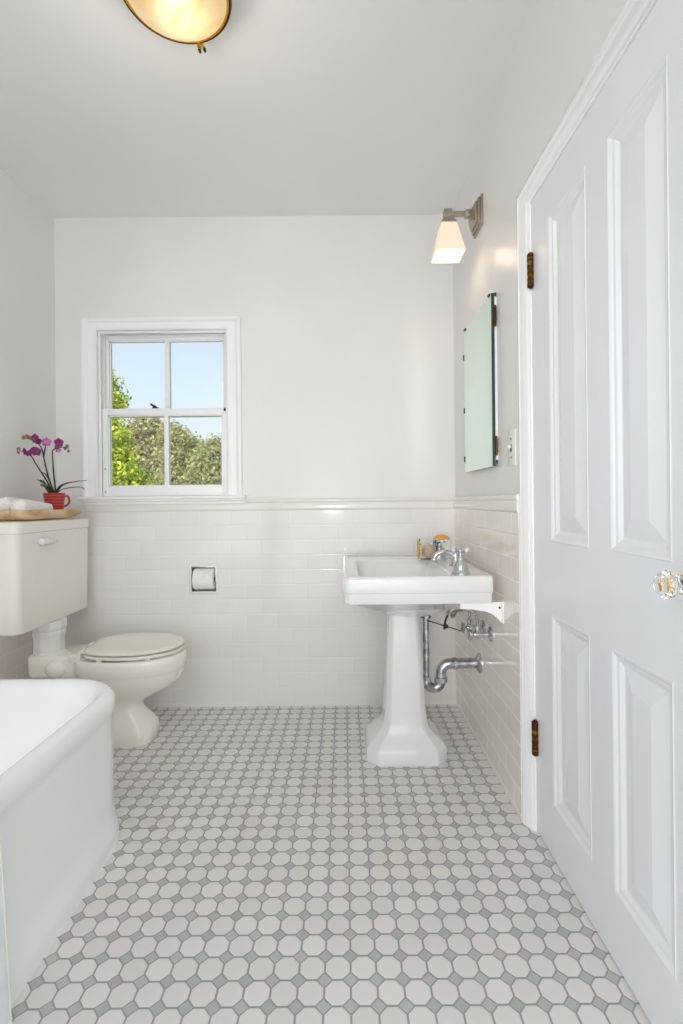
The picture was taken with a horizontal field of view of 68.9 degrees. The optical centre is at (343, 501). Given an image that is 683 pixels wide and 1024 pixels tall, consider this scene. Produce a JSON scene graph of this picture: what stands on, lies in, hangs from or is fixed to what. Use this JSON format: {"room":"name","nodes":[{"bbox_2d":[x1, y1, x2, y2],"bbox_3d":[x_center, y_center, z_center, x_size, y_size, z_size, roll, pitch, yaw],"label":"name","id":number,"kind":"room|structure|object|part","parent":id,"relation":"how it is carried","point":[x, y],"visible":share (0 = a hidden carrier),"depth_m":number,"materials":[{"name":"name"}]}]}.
{"room":"bathroom","nodes":[
{"label":"bathroom","id":0,"kind":"room"},
{"bbox_2d":[0,166,56,678],"bbox_3d":[-1.484,-0.192,0.853,0.148,2.413,3.206,-1,0,0],"label":"wall","id":1,"kind":"structure","parent":0,"point":[27,268],"depth_m":2.21,"materials":[{"name":"paint"}]},
{"bbox_2d":[54,214,455,706],"bbox_3d":[-0.435,-0.202,2.522,2.245,2.413,0.148,-1,0,0],"label":"wall","id":2,"kind":"structure","parent":0,"point":[347,321],"depth_m":2.46,"materials":[{"name":"paint"}]},
{"bbox_2d":[78,316,246,504],"bbox_3d":[-0.886,-0.448,2.511,0.803,0.916,0.210,-1,0,0],"label":"window","id":3,"kind":"structure","parent":2,"relation":"in","point":[98,335],"depth_m":2.44,"materials":[{"name":"white wood"}]},
{"bbox_3d":[-0.890,-0.248,2.486,0.614,0.434,0.032,-1,0,0],"label":"sash","id":4,"kind":"part","parent":3,"relation":"part of","materials":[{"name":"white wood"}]},
{"bbox_3d":[-0.894,-0.639,2.530,0.634,0.415,0.032,-1,0,0],"label":"sash","id":5,"kind":"part","parent":3,"relation":"part of","materials":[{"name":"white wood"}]},
{"bbox_2d":[189,565,217,593],"bbox_3d":[-0.688,0.379,2.483,0.140,0.140,0.082,-1,0,0],"label":"toilet paper holder","id":6,"kind":"object","parent":2,"relation":"attached to","point":[191,567],"visible":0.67,"depth_m":2.44,"materials":[{"name":"white ceramic"}]},
{"bbox_2d":[192,568,215,589],"bbox_3d":[-0.686,0.379,2.458,0.100,0.104,0.104,-1,0,0],"label":"toilet paper roll","id":7,"kind":"object","parent":6,"relation":"on","point":[202,578],"visible":0.91,"depth_m":2.41,"materials":[{"name":"white paper"}]},
{"bbox_2d":[84,497,453,512],"bbox_3d":[-0.363,0.014,2.446,1.829,0.058,0.010,-1,0,0],"label":"trim","id":8,"kind":"structure","parent":2,"relation":"attached to","point":[420,502],"depth_m":2.44,"materials":[{"name":"white tile"}]},
{"bbox_2d":[0,0,532,217],"bbox_3d":[-0.448,-1.469,0.923,2.245,0.120,3.346,-1,0,0],"label":"ceiling","id":9,"kind":"structure","parent":0,"point":[295,107],"depth_m":1.77,"materials":[{"name":"paint"}]},
{"bbox_2d":[0,830,11,1023],"bbox_3d":[-0.637,-0.203,0.400,0.060,2.407,1.079,-1,0,0],"label":"shower curtain","id":10,"kind":"object","parent":9,"relation":"hanging from","point":[5,992],"visible":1,"depth_m":0.92,"materials":[{"name":"fabric"}]},
{"bbox_2d":[123,0,231,53],"bbox_3d":[-0.442,-1.348,1.302,0.290,0.121,0.290,-1,0,45],"label":"ceiling light","id":11,"kind":"object","parent":9,"relation":"attached to","point":[198,22],"visible":1,"depth_m":1.34,"materials":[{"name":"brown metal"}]},
{"bbox_2d":[11,704,650,1023],"bbox_3d":[-0.423,1.064,0.923,2.245,0.120,3.346,-1,0,0],"label":"floor","id":12,"kind":"structure","parent":0,"point":[261,869],"depth_m":1.25,"materials":[{"name":"tile"}]},
{"bbox_2d":[0,679,118,1005],"bbox_3d":[-1.033,0.788,0.816,0.733,0.446,1.604,-1,0,0],"label":"bathtub","id":13,"kind":"object","parent":12,"relation":"on","point":[59,821],"visible":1,"depth_m":1.23,"materials":[{"name":"white ceramic"}]},
{"bbox_2d":[0,517,186,747],"bbox_3d":[-1.043,0.541,2.138,0.716,0.938,0.546,-1,0,0],"label":"toilet","id":14,"kind":"object","parent":12,"relation":"on","point":[44,563],"visible":0.89,"depth_m":2.04,"materials":[{"name":"white ceramic"}]},
{"bbox_2d":[0,509,81,520],"bbox_3d":[-1.300,0.052,2.098,0.187,0.042,0.447,-1,0,0],"label":"wooden tray","id":15,"kind":"object","parent":14,"relation":"on","point":[57,513],"visible":0.93,"depth_m":1.98,"materials":[{"name":"brown wood"}]},
{"bbox_2d":[0,497,26,510],"bbox_3d":[-1.327,0.013,2.025,0.068,0.065,0.210,-1,0,0],"label":"hand towel","id":16,"kind":"object","parent":15,"relation":"on","point":[5,502],"visible":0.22,"depth_m":1.93,"materials":[{"name":"white fabric"}]},
{"bbox_2d":[9,499,52,510],"bbox_3d":[-1.254,0.018,2.019,0.062,0.059,0.238,-1,0,0],"label":"hand towel","id":17,"kind":"object","parent":15,"relation":"on","point":[21,504],"visible":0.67,"depth_m":1.94,"materials":[{"name":"white fabric"}]},
{"bbox_2d":[16,433,87,509],"bbox_3d":[-1.229,-0.125,2.152,0.295,0.338,0.225,-1,0,0],"label":"potted orchid","id":18,"kind":"object","parent":15,"relation":"on","point":[57,499],"visible":0.99,"depth_m":2.17,"materials":[{"name":"red ceramic"}]},
{"bbox_3d":[-1.305,-0.205,2.069,0.033,0.032,0.012,-1,0,11],"label":"flower","id":19,"kind":"part","parent":18,"relation":"part of","materials":[{"name":"purple plant"}]},
{"bbox_3d":[-1.301,-0.118,2.125,0.020,0.188,0.160,-1,0,14],"label":"stem","id":20,"kind":"part","parent":18,"relation":"part of","materials":[{"name":"green plant"}]},
{"bbox_3d":[-1.320,-0.273,2.129,0.041,0.040,0.010,-1,0,17],"label":"flower","id":21,"kind":"part","parent":18,"relation":"part of","materials":[{"name":"purple plant"}]},
{"bbox_3d":[-1.284,-0.212,2.079,0.038,0.037,0.011,-1,0,-23],"label":"flower","id":22,"kind":"part","parent":18,"relation":"part of","materials":[{"name":"purple plant"}]},
{"bbox_3d":[-1.316,-0.150,2.161,0.079,0.251,0.105,-1,0,0],"label":"stem","id":23,"kind":"part","parent":18,"relation":"part of","materials":[{"name":"green plant"}]},
{"bbox_3d":[-1.293,-0.262,2.164,0.040,0.039,0.010,-1,0,-17],"label":"flower","id":24,"kind":"part","parent":18,"relation":"part of","materials":[{"name":"pink plant"}]},
{"bbox_3d":[-1.279,0.003,2.200,0.088,0.084,0.088,-1,0,0],"label":"pot","id":25,"kind":"part","parent":18,"relation":"part of","materials":[{"name":"red ceramic"}]},
{"bbox_3d":[-1.245,-0.133,2.189,0.067,0.217,0.028,-1,0,0],"label":"stem","id":26,"kind":"part","parent":18,"relation":"part of","materials":[{"name":"green plant"}]},
{"bbox_3d":[-1.242,-0.260,2.168,0.039,0.037,0.014,-1,0,-11],"label":"flower","id":27,"kind":"part","parent":18,"relation":"part of","materials":[{"name":"purple plant"}]},
{"bbox_3d":[-1.243,-0.004,2.234,0.011,0.056,0.035,-1,0,26],"label":"handle","id":28,"kind":"part","parent":18,"relation":"part of","materials":[{"name":"red ceramic"}]},
{"bbox_3d":[-1.313,0.315,2.137,0.179,0.384,0.536,-1,0,0],"label":"tank","id":29,"kind":"part","parent":14,"relation":"part of","materials":[{"name":"white ceramic"}]},
{"bbox_3d":[-1.314,0.100,2.138,0.183,0.051,0.546,-1,0,0],"label":"tank lid","id":30,"kind":"part","parent":14,"relation":"part of","materials":[{"name":"white ceramic"}]},
{"bbox_3d":[-1.209,0.159,2.038,0.043,0.039,0.109,-1,0,0],"label":"flush lever","id":31,"kind":"part","parent":14,"relation":"part of","materials":[{"name":"white ceramic"}]},
{"bbox_3d":[-0.885,0.606,2.142,0.384,0.016,0.328,-1,0,0],"label":"seat lid","id":32,"kind":"part","parent":14,"relation":"part of","materials":[{"name":"white plastic"}]},
{"bbox_3d":[-0.885,0.626,2.142,0.386,0.012,0.330,-1,0,0],"label":"seat","id":33,"kind":"part","parent":14,"relation":"part of","materials":[{"name":"white plastic"}]},
{"bbox_2d":[341,539,503,766],"bbox_3d":[0.270,0.582,2.038,0.552,0.831,0.715,-1,0,0],"label":"pedestal sink","id":34,"kind":"object","parent":12,"relation":"on","point":[407,588],"visible":0.99,"depth_m":1.90,"materials":[{"name":"white ceramic"}]},
{"bbox_2d":[341,554,492,616],"bbox_3d":[0.249,0.347,2.038,0.515,0.190,0.715,-1,0,0],"label":"basin","id":35,"kind":"object","parent":34,"relation":"in","point":[394,585],"depth_m":1.69,"materials":[{"name":"white ceramic"}]},
{"bbox_2d":[417,538,435,559],"bbox_3d":[0.365,0.208,2.204,0.074,0.092,0.074,-1,0,0],"label":"candle holder","id":36,"kind":"object","parent":34,"relation":"on","point":[419,557],"visible":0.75,"depth_m":2.20,"materials":[{"name":"clear glass"}]},
{"bbox_2d":[422,544,433,556],"bbox_3d":[0.372,0.212,2.205,0.052,0.066,0.052,-1,0,0],"label":"candle","id":37,"kind":"object","parent":36,"relation":"in","point":[427,550],"visible":0.99,"depth_m":2.19,"materials":[{"name":"beige wax"}]},
{"bbox_3d":[0.420,0.211,2.200,0.067,0.087,0.067,-1,0,0],"label":"faucet handle","id":38,"kind":"part","parent":34,"relation":"part of","materials":[{"name":"silver metal"}]},
{"bbox_2d":[432,539,450,557],"bbox_3d":[0.443,0.212,2.258,0.077,0.083,0.077,-1,0,0],"label":"soap dish","id":39,"kind":"object","parent":34,"relation":"on","point":[446,545],"visible":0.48,"depth_m":2.22,"materials":[{"name":"white"}]},
{"bbox_2d":[433,534,449,539],"bbox_3d":[0.442,0.167,2.258,0.076,0.040,0.056,-1,0,0],"label":"soap","id":40,"kind":"object","parent":39,"relation":"on","point":[440,536],"visible":0.52,"depth_m":2.24,"materials":[{"name":"orange"}]},
{"bbox_2d":[431,550,457,565],"bbox_3d":[0.413,0.223,2.005,0.124,0.063,0.052,-1,0,0],"label":"faucet","id":41,"kind":"object","parent":34,"relation":"on","point":[453,555],"depth_m":2.00,"materials":[{"name":"silver metal"}]},
{"bbox_3d":[0.420,0.211,1.797,0.067,0.087,0.067,-1,0,0],"label":"faucet handle","id":42,"kind":"part","parent":34,"relation":"part of","materials":[{"name":"silver metal"}]},
{"bbox_2d":[453,0,637,821],"bbox_3d":[0.603,-0.198,0.853,0.128,2.443,3.206,-1,0,0],"label":"wall","id":43,"kind":"structure","parent":0,"point":[559,41],"depth_m":1.68,"materials":[{"name":"paint"}]},
{"bbox_2d":[420,610,482,692],"bbox_3d":[0.428,0.576,2.005,0.238,0.382,0.078,-1,0,0],"label":"trap","id":44,"kind":"object","parent":43,"relation":"attached to","point":[454,663],"visible":0.84,"depth_m":1.99,"materials":[{"name":"silver metal"}]},
{"bbox_3d":[0.399,0.451,1.985,0.136,0.131,0.022,-1,0,0],"label":"popup rod","id":45,"kind":"part","parent":44,"relation":"part of","materials":[{"name":"grey metal"}]},
{"bbox_2d":[431,193,482,262],"bbox_3d":[0.446,-1.083,1.978,0.185,0.214,0.117,-1,0,0],"label":"wall sconce","id":46,"kind":"object","parent":43,"relation":"attached to","point":[449,247],"visible":1,"depth_m":1.95,"materials":[{"name":"white glass"}]},
{"bbox_3d":[0.412,-1.037,1.978,0.117,0.122,0.117,-1,0,0],"label":"lamp shade","id":47,"kind":"part","parent":46,"relation":"part of","materials":[{"name":"white glass"}]},
{"bbox_3d":[0.442,-1.127,1.978,0.120,0.062,0.060,-1,0,0],"label":"arm","id":48,"kind":"part","parent":46,"relation":"part of","materials":[{"name":"silver metal"}]},
{"bbox_3d":[0.518,-1.133,1.978,0.040,0.116,0.116,-1,0,0],"label":"plate","id":49,"kind":"part","parent":46,"relation":"part of","materials":[{"name":"silver metal"}]},
{"bbox_2d":[446,609,485,632],"bbox_3d":[0.476,0.435,1.953,0.146,0.169,0.061,-1,0,7],"label":"shutoff valve","id":50,"kind":"object","parent":43,"relation":"attached to","point":[469,625],"visible":0.65,"depth_m":1.94,"materials":[{"name":"silver metal"}]},
{"bbox_3d":[0.465,0.490,1.945,0.014,0.040,0.042,-1,0,0],"label":"valve handle","id":51,"kind":"part","parent":50,"relation":"part of","materials":[{"name":"silver metal"}]},
{"bbox_2d":[450,609,493,642],"bbox_3d":[0.476,0.435,1.864,0.172,0.169,0.088,-1,0,34],"label":"shutoff valve","id":52,"kind":"object","parent":43,"relation":"attached to","point":[476,634],"visible":0.87,"depth_m":1.83,"materials":[{"name":"silver metal"}]},
{"bbox_3d":[0.465,0.490,1.842,0.014,0.040,0.042,-1,0,0],"label":"valve handle","id":53,"kind":"part","parent":52,"relation":"part of","materials":[{"name":"silver metal"}]},
{"bbox_2d":[463,292,497,472],"bbox_3d":[0.532,-0.436,1.959,0.026,0.618,0.408,-1,0,0],"label":"mirror","id":54,"kind":"object","parent":43,"relation":"attached to","point":[480,336],"visible":1,"depth_m":1.88,"materials":[{"name":"white mirror"}]},
{"bbox_3d":[0.540,-0.439,1.959,0.010,0.612,0.382,-1,0,0],"label":"cabinet frame","id":55,"kind":"part","parent":54,"relation":"part of","materials":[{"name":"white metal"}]},
{"bbox_2d":[453,494,518,512],"bbox_3d":[0.539,0.005,2.001,0.010,0.058,0.910,-1,0,0],"label":"trim","id":56,"kind":"structure","parent":43,"relation":"attached to","point":[499,503],"depth_m":1.83,"materials":[{"name":"white tile"}]},
{"bbox_2d":[507,429,516,465],"bbox_3d":[0.538,-0.174,1.613,0.018,0.114,0.070,-1,0,0],"label":"light switch","id":57,"kind":"object","parent":43,"relation":"attached to","point":[512,449],"visible":1,"depth_m":1.60,"materials":[{"name":"white plastic"}]},
{"bbox_2d":[516,0,657,831],"bbox_3d":[0.572,0.024,1.125,0.056,1.941,0.846,-1,0,0],"label":"trim","id":58,"kind":"structure","parent":43,"relation":"attached to","point":[642,9],"depth_m":1.51,"materials":[{"name":"white wood"}]},
{"bbox_2d":[527,0,682,1023],"bbox_3d":[0.555,0.044,1.125,0.104,1.887,0.754,-1,0,0],"label":"door","id":59,"kind":"structure","parent":43,"relation":"in","point":[605,258],"depth_m":1.05,"materials":[{"name":"wood"}]},
{"bbox_3d":[0.521,0.133,0.800,0.034,0.048,0.048,-1,0,0],"label":"knob","id":60,"kind":"part","parent":59,"relation":"part of","materials":[{"name":"clear glass"}]},
{"label":"outside","id":61,"kind":"structure","parent":0,"visible":0},
{"bbox_3d":[0.037,3.675,46.478,120.000,0.150,87.044,-1,0,0],"label":"ground","id":62,"kind":"structure","parent":61,"visible":0},
{"bbox_2d":[112,368,162,485],"bbox_3d":[-2.964,0.936,6.341,1.470,5.427,1.086,-1,0,18],"label":"leafy tree","id":63,"kind":"object","parent":62,"relation":"on","point":[125,470],"visible":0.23,"depth_m":6.13,"materials":[{"name":"green plant"}]},
{"bbox_2d":[123,418,173,482],"bbox_3d":[-6.884,0.189,17.573,3.231,6.990,2.873,-1,0,32],"label":"oak tree","id":64,"kind":"object","parent":62,"relation":"on","point":[145,428],"visible":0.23,"depth_m":17.29,"materials":[{"name":"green plant"}]},
{"bbox_2d":[147,419,205,484],"bbox_3d":[-4.602,0.579,14.292,2.064,6.169,2.133,-1,0,-28],"label":"oak tree","id":65,"kind":"object","parent":62,"relation":"on","point":[182,444],"visible":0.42,"depth_m":14.04,"materials":[{"name":"green plant"}]},
{"bbox_2d":[175,433,221,495],"bbox_3d":[-2.747,0.970,11.335,2.034,5.352,1.667,-1,0,-43],"label":"oak tree","id":66,"kind":"object","parent":62,"relation":"on","point":[206,469],"visible":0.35,"depth_m":10.96,"materials":[{"name":"green plant"}]}
]}

